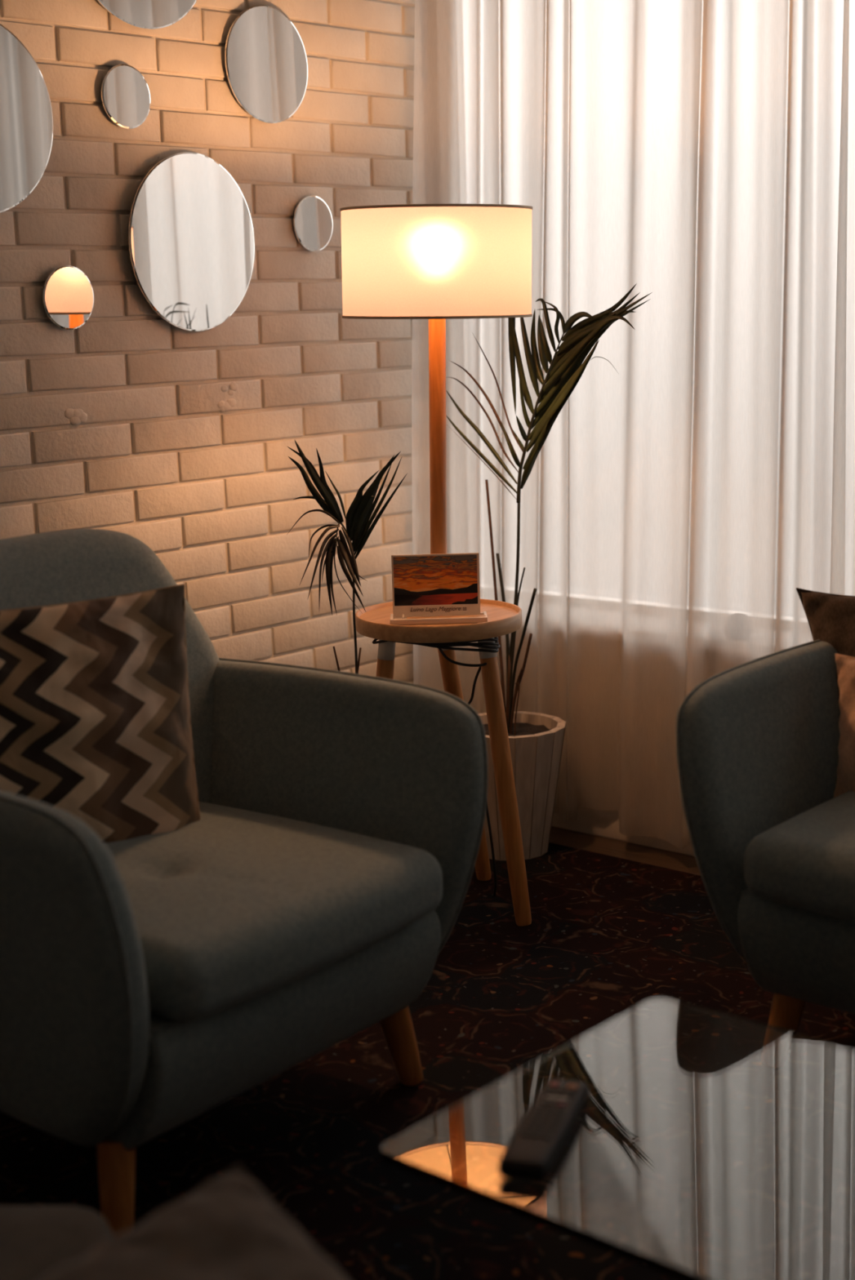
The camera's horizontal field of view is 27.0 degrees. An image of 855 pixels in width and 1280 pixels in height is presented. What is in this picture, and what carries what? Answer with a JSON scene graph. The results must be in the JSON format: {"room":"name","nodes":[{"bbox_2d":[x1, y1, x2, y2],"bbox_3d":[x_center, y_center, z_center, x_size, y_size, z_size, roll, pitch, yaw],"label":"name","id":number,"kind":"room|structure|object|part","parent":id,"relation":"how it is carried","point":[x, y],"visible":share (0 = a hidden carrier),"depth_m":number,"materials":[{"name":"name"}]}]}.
{"room":"living room","nodes":[
{"label":"living room","id":0,"kind":"room"},
{"bbox_2d":[0,0,414,683],"bbox_3d":[-1.659,-0.465,2.465,0.123,2.560,4.930,8,14,40],"label":"wall","id":1,"kind":"structure","parent":0,"point":[128,420],"depth_m":3.79,"materials":[{"name":"brick"}]},
{"bbox_2d":[0,23,53,213],"bbox_3d":[-0.833,-0.959,3.245,0.016,0.360,0.360,8,14,40],"label":"round mirror","id":2,"kind":"object","parent":1,"relation":"attached to","point":[26,115],"visible":1,"depth_m":3.32,"materials":[{"name":"silver metal"}]},
{"bbox_2d":[42,265,93,329],"bbox_3d":[-0.699,-0.664,3.447,0.016,0.122,0.122,9,15,40],"label":"round mirror","id":3,"kind":"object","parent":1,"relation":"attached to","point":[68,294],"visible":1,"depth_m":3.44,"materials":[{"name":"silver metal"}]},
{"bbox_2d":[100,64,151,128],"bbox_3d":[-0.597,-1.070,3.502,0.016,0.122,0.122,8,14,40],"label":"round mirror","id":4,"kind":"object","parent":1,"relation":"attached to","point":[125,93],"visible":1,"depth_m":3.50,"materials":[{"name":"silver metal"}]},
{"bbox_2d":[97,0,196,29],"bbox_3d":[-0.567,-1.385,3.487,0.016,0.356,0.356,8,14,40],"label":"round mirror","id":5,"kind":"object","parent":1,"relation":"attached to","point":[142,14],"visible":1,"depth_m":3.52,"materials":[{"name":"silver metal"}]},
{"bbox_2d":[128,151,254,331],"bbox_3d":[-0.485,-0.819,3.666,0.016,0.360,0.360,8,14,37],"label":"round mirror","id":6,"kind":"object","parent":1,"relation":"attached to","point":[191,239],"visible":1,"depth_m":3.65,"materials":[{"name":"silver metal"}]},
{"bbox_2d":[224,4,307,123],"bbox_3d":[-0.343,-1.221,3.773,0.016,0.240,0.240,8,14,40],"label":"round mirror","id":7,"kind":"object","parent":1,"relation":"attached to","point":[266,64],"visible":1,"depth_m":3.77,"materials":[{"name":"silver metal"}]},
{"bbox_2d":[293,195,333,251],"bbox_3d":[-0.255,-0.918,3.923,0.016,0.120,0.120,8,14,40],"label":"round mirror","id":8,"kind":"object","parent":1,"relation":"attached to","point":[313,223],"visible":1,"depth_m":3.92,"materials":[{"name":"silver metal"}]},
{"bbox_2d":[549,826,700,875],"bbox_3d":[0.199,1.052,1.227,4.840,0.060,5.300,8,14,40],"label":"floor","id":9,"kind":"structure","parent":0,"point":[579,840],"depth_m":4.05,"materials":[{"name":"brown wood"}]},
{"bbox_2d":[0,842,854,1279],"bbox_3d":[0.154,0.946,1.606,3.780,0.008,3.994,8,14,40],"label":"rug","id":10,"kind":"object","parent":9,"relation":"on","point":[606,935],"visible":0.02,"depth_m":2.85,"materials":[{"name":"black carpet"}]},
{"bbox_2d":[0,1205,114,1279],"bbox_3d":[-0.698,0.850,1.456,0.680,0.286,1.100,-1,11,3],"label":"sofa","id":11,"kind":"object","parent":10,"relation":"on","point":[36,1241],"visible":0.71,"depth_m":1.86,"materials":[{"name":"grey fabric"}]},
{"bbox_2d":[40,1164,348,1279],"bbox_3d":[-0.189,0.620,1.377,0.417,0.186,0.383,-11,14,-40],"label":"cushion","id":12,"kind":"object","parent":11,"relation":"on","point":[228,1228],"visible":1,"depth_m":1.51,"materials":[{"name":"grey fabric"}]},
{"bbox_2d":[0,528,488,1236],"bbox_3d":[-0.415,0.309,2.676,0.739,0.884,0.836,7,14,38],"label":"armchair","id":13,"kind":"object","parent":10,"relation":"on","point":[148,983],"visible":0.89,"depth_m":2.53,"materials":[{"name":"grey fabric"}]},
{"bbox_3d":[-0.626,0.417,2.426,0.702,0.503,0.155,7,14,38],"label":"arm","id":14,"kind":"part","parent":13,"relation":"part of","materials":[{"name":"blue fabric"}]},
{"bbox_2d":[0,583,200,843],"bbox_3d":[-0.554,0.168,2.698,0.447,0.462,0.141,-8,12,-30],"label":"chevron pillow","id":15,"kind":"object","parent":13,"relation":"on","point":[95,721],"visible":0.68,"depth_m":2.68,"materials":[{"name":"fabric"}]},
{"bbox_3d":[-0.631,0.218,2.830,0.194,0.751,0.804,7,14,38],"label":"backrest","id":16,"kind":"part","parent":13,"relation":"part of","materials":[{"name":"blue fabric"}]},
{"bbox_3d":[-0.413,0.738,2.378,0.051,0.151,0.074,-3,11,-7],"label":"leg","id":17,"kind":"part","parent":13,"relation":"part of","materials":[{"name":"orange wood"}]},
{"bbox_3d":[-0.422,0.519,2.727,0.671,0.216,0.600,7,14,38],"label":"seat","id":18,"kind":"part","parent":13,"relation":"part of","materials":[{"name":"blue fabric"}]},
{"bbox_2d":[104,801,442,1022],"bbox_3d":[-0.357,0.374,2.644,0.598,0.120,0.558,7,14,38],"label":"seat cushion","id":19,"kind":"object","parent":13,"relation":"on","point":[231,907],"depth_m":2.49,"materials":[{"name":"grey fabric"}]},
{"bbox_3d":[-0.206,0.306,2.951,0.702,0.503,0.155,7,14,38],"label":"arm","id":20,"kind":"part","parent":13,"relation":"part of","materials":[{"name":"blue fabric"}]},
{"bbox_3d":[-0.045,0.640,2.838,0.074,0.151,0.051,-3,11,-6],"label":"leg","id":21,"kind":"part","parent":13,"relation":"part of","materials":[{"name":"orange wood"}]},
{"bbox_2d":[287,440,406,673],"bbox_3d":[-0.144,0.107,3.421,0.233,0.980,0.176,-1,11,2],"label":"potted palm","id":22,"kind":"object","parent":10,"relation":"on","point":[358,522],"visible":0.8,"depth_m":3.39,"materials":[{"name":"plant"}]},
{"bbox_3d":[-0.153,0.203,3.428,0.044,0.390,0.010,-4,11,-13],"label":"cut stem","id":23,"kind":"part","parent":22,"relation":"part of","materials":[{"name":"brown plant"}]},
{"bbox_3d":[-0.135,0.146,3.438,0.008,0.596,0.040,-2,11,-1],"label":"stem","id":24,"kind":"part","parent":22,"relation":"part of","materials":[{"name":"plant"}]},
{"bbox_3d":[-0.131,0.204,3.428,0.019,0.386,0.012,8,14,40],"label":"cut stem","id":25,"kind":"part","parent":22,"relation":"part of","materials":[{"name":"brown plant"}]},
{"bbox_2d":[339,204,532,926],"bbox_3d":[0.077,-0.143,3.607,0.372,1.429,0.553,4,12,27],"label":"floor lamp","id":26,"kind":"object","parent":10,"relation":"on","point":[436,263],"visible":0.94,"depth_m":3.32,"materials":[{"name":"beige fabric"}]},
{"bbox_3d":[-0.101,0.301,3.570,0.086,0.543,0.038,-1,11,4],"label":"leg","id":27,"kind":"part","parent":26,"relation":"part of","materials":[{"name":"orange wood"}]},
{"bbox_3d":[0.018,-0.724,3.414,0.368,0.208,0.365,8,14,40],"label":"lamp shade","id":28,"kind":"part","parent":26,"relation":"part of","materials":[{"name":"beige fabric"}]},
{"bbox_3d":[0.088,0.246,3.741,0.245,0.614,0.491,2,11,19],"label":"power cord","id":29,"kind":"part","parent":26,"relation":"part of","materials":[{"name":"black plastic"}]},
{"bbox_2d":[390,611,487,625],"bbox_3d":[0.022,-0.045,3.465,0.188,0.014,0.080,-2,11,0],"label":"card holder","id":30,"kind":"object","parent":26,"relation":"on","point":[482,617],"visible":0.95,"depth_m":3.43,"materials":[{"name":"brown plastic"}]},
{"bbox_2d":[391,552,479,617],"bbox_3d":[0.017,-0.107,3.486,0.172,0.123,0.008,-2,11,0],"label":"photo card","id":31,"kind":"object","parent":30,"relation":"in","point":[442,584],"visible":0.99,"depth_m":3.48,"materials":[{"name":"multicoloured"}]},
{"bbox_3d":[0.080,0.264,3.734,0.038,0.549,0.183,4,12,28],"label":"leg","id":32,"kind":"part","parent":26,"relation":"part of","materials":[{"name":"orange wood"}]},
{"bbox_3d":[0.156,0.300,3.533,0.103,0.544,0.041,8,14,40],"label":"leg","id":33,"kind":"part","parent":26,"relation":"part of","materials":[{"name":"orange wood"}]},
{"bbox_2d":[478,711,565,860],"bbox_3d":[0.186,0.333,4.025,0.262,0.293,0.262,8,14,40],"label":"planter","id":34,"kind":"object","parent":10,"relation":"on","point":[535,740],"depth_m":3.94,"materials":[{"name":"white wood"}]},
{"bbox_2d":[445,283,650,860],"bbox_3d":[0.277,-0.126,3.845,0.565,1.255,0.262,8,14,40],"label":"potted palm","id":35,"kind":"object","parent":10,"relation":"on","point":[535,740],"visible":0.86,"depth_m":3.88,"materials":[{"name":"green plant"}]},
{"bbox_3d":[0.153,-0.065,3.988,0.068,0.586,0.037,8,14,40],"label":"stem","id":36,"kind":"part","parent":35,"relation":"part of","materials":[{"name":"brown plant"}]},
{"bbox_3d":[0.174,0.017,4.017,0.018,0.423,0.065,-3,11,-9],"label":"stem","id":37,"kind":"part","parent":35,"relation":"part of","materials":[{"name":"plant"}]},
{"bbox_3d":[0.189,-0.037,3.947,0.009,0.551,0.060,-11,14,-41],"label":"stem","id":38,"kind":"part","parent":35,"relation":"part of","materials":[{"name":"plant"}]},
{"bbox_3d":[0.196,0.158,3.930,0.008,0.135,0.026,-8,12,-29],"label":"stem","id":39,"kind":"part","parent":35,"relation":"part of","materials":[{"name":"brown plant"}]},
{"bbox_3d":[0.196,0.032,3.944,0.006,0.395,0.068,-10,14,-39],"label":"stem","id":40,"kind":"part","parent":35,"relation":"part of","materials":[{"name":"brown plant"}]},
{"bbox_3d":[0.198,0.113,3.940,0.005,0.113,0.056,-7,12,-25],"label":"stem","id":41,"kind":"part","parent":35,"relation":"part of","materials":[{"name":"brown plant"}]},
{"bbox_3d":[0.205,0.107,3.932,0.088,0.258,0.026,8,14,40],"label":"stem","id":42,"kind":"part","parent":35,"relation":"part of","materials":[{"name":"brown plant"}]},
{"bbox_3d":[0.207,0.057,3.913,0.114,0.358,0.037,8,14,40],"label":"stem","id":43,"kind":"part","parent":35,"relation":"part of","materials":[{"name":"brown plant"}]},
{"bbox_2d":[379,996,854,1279],"bbox_3d":[0.559,0.729,1.859,1.143,0.299,0.567,8,14,40],"label":"coffee table","id":44,"kind":"object","parent":10,"relation":"on","point":[704,1143],"visible":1,"depth_m":1.98,"materials":[{"name":"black glass"}]},
{"bbox_2d":[497,1079,588,1180],"bbox_3d":[0.133,0.549,2.006,0.058,0.022,0.217,2,11,18],"label":"remote control","id":45,"kind":"object","parent":44,"relation":"on","point":[544,1128],"visible":1,"depth_m":1.98,"materials":[{"name":"black plastic"}]},
{"bbox_2d":[675,639,854,1032],"bbox_3d":[1.158,0.286,2.564,1.496,0.884,0.739,8,14,40],"label":"armchair","id":46,"kind":"object","parent":10,"relation":"on","point":[757,740],"visible":0.95,"depth_m":2.77,"materials":[{"name":"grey fabric"}]},
{"bbox_3d":[0.574,0.620,2.852,0.074,0.151,0.051,-2,11,-4],"label":"leg","id":47,"kind":"part","parent":46,"relation":"part of","materials":[{"name":"orange wood"}]},
{"bbox_3d":[1.175,0.495,2.616,1.260,0.216,0.671,8,14,40],"label":"seat","id":48,"kind":"part","parent":46,"relation":"part of","materials":[{"name":"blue fabric"}]},
{"bbox_2d":[743,791,854,921],"bbox_3d":[0.882,0.325,2.721,0.606,0.120,0.598,8,14,40],"label":"seat cushion","id":49,"kind":"object","parent":46,"relation":"on","point":[803,864],"depth_m":2.66,"materials":[{"name":"grey fabric"}]},
{"bbox_2d":[795,587,854,698],"bbox_3d":[0.839,0.089,3.012,0.465,0.443,0.127,5,13,31],"label":"pillow","id":50,"kind":"object","parent":46,"relation":"on","point":[830,617],"visible":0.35,"depth_m":3.07,"materials":[{"name":"fabric"}]},
{"bbox_2d":[833,653,854,797],"bbox_3d":[0.782,0.163,2.838,0.102,0.302,0.357,-11,14,-41],"label":"pillow","id":51,"kind":"object","parent":46,"relation":"on","point":[845,664],"visible":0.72,"depth_m":2.92,"materials":[{"name":"fabric"}]},
{"bbox_3d":[0.127,-1.521,0.738,4.840,0.060,5.300,8,14,40],"label":"ceiling","id":52,"kind":"structure","parent":0,"visible":0},
{"bbox_2d":[411,0,854,849],"bbox_3d":[1.555,-0.622,2.742,4.135,2.524,0.209,8,14,40],"label":"sheer curtain","id":53,"kind":"object","parent":52,"relation":"hanging from","point":[675,508],"visible":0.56,"depth_m":3.81,"materials":[{"name":"white fabric"}]},
{"bbox_3d":[1.819,-0.635,2.846,4.840,2.560,0.250,8,14,40],"label":"wall","id":54,"kind":"structure","parent":0,"visible":0},
{"bbox_2d":[551,806,694,856],"bbox_3d":[1.767,0.606,2.980,4.599,0.075,0.014,8,14,40],"label":"baseboard","id":55,"kind":"structure","parent":54,"relation":"attached to","point":[605,824],"depth_m":4.14,"materials":[{"name":"white paint"}]}
]}

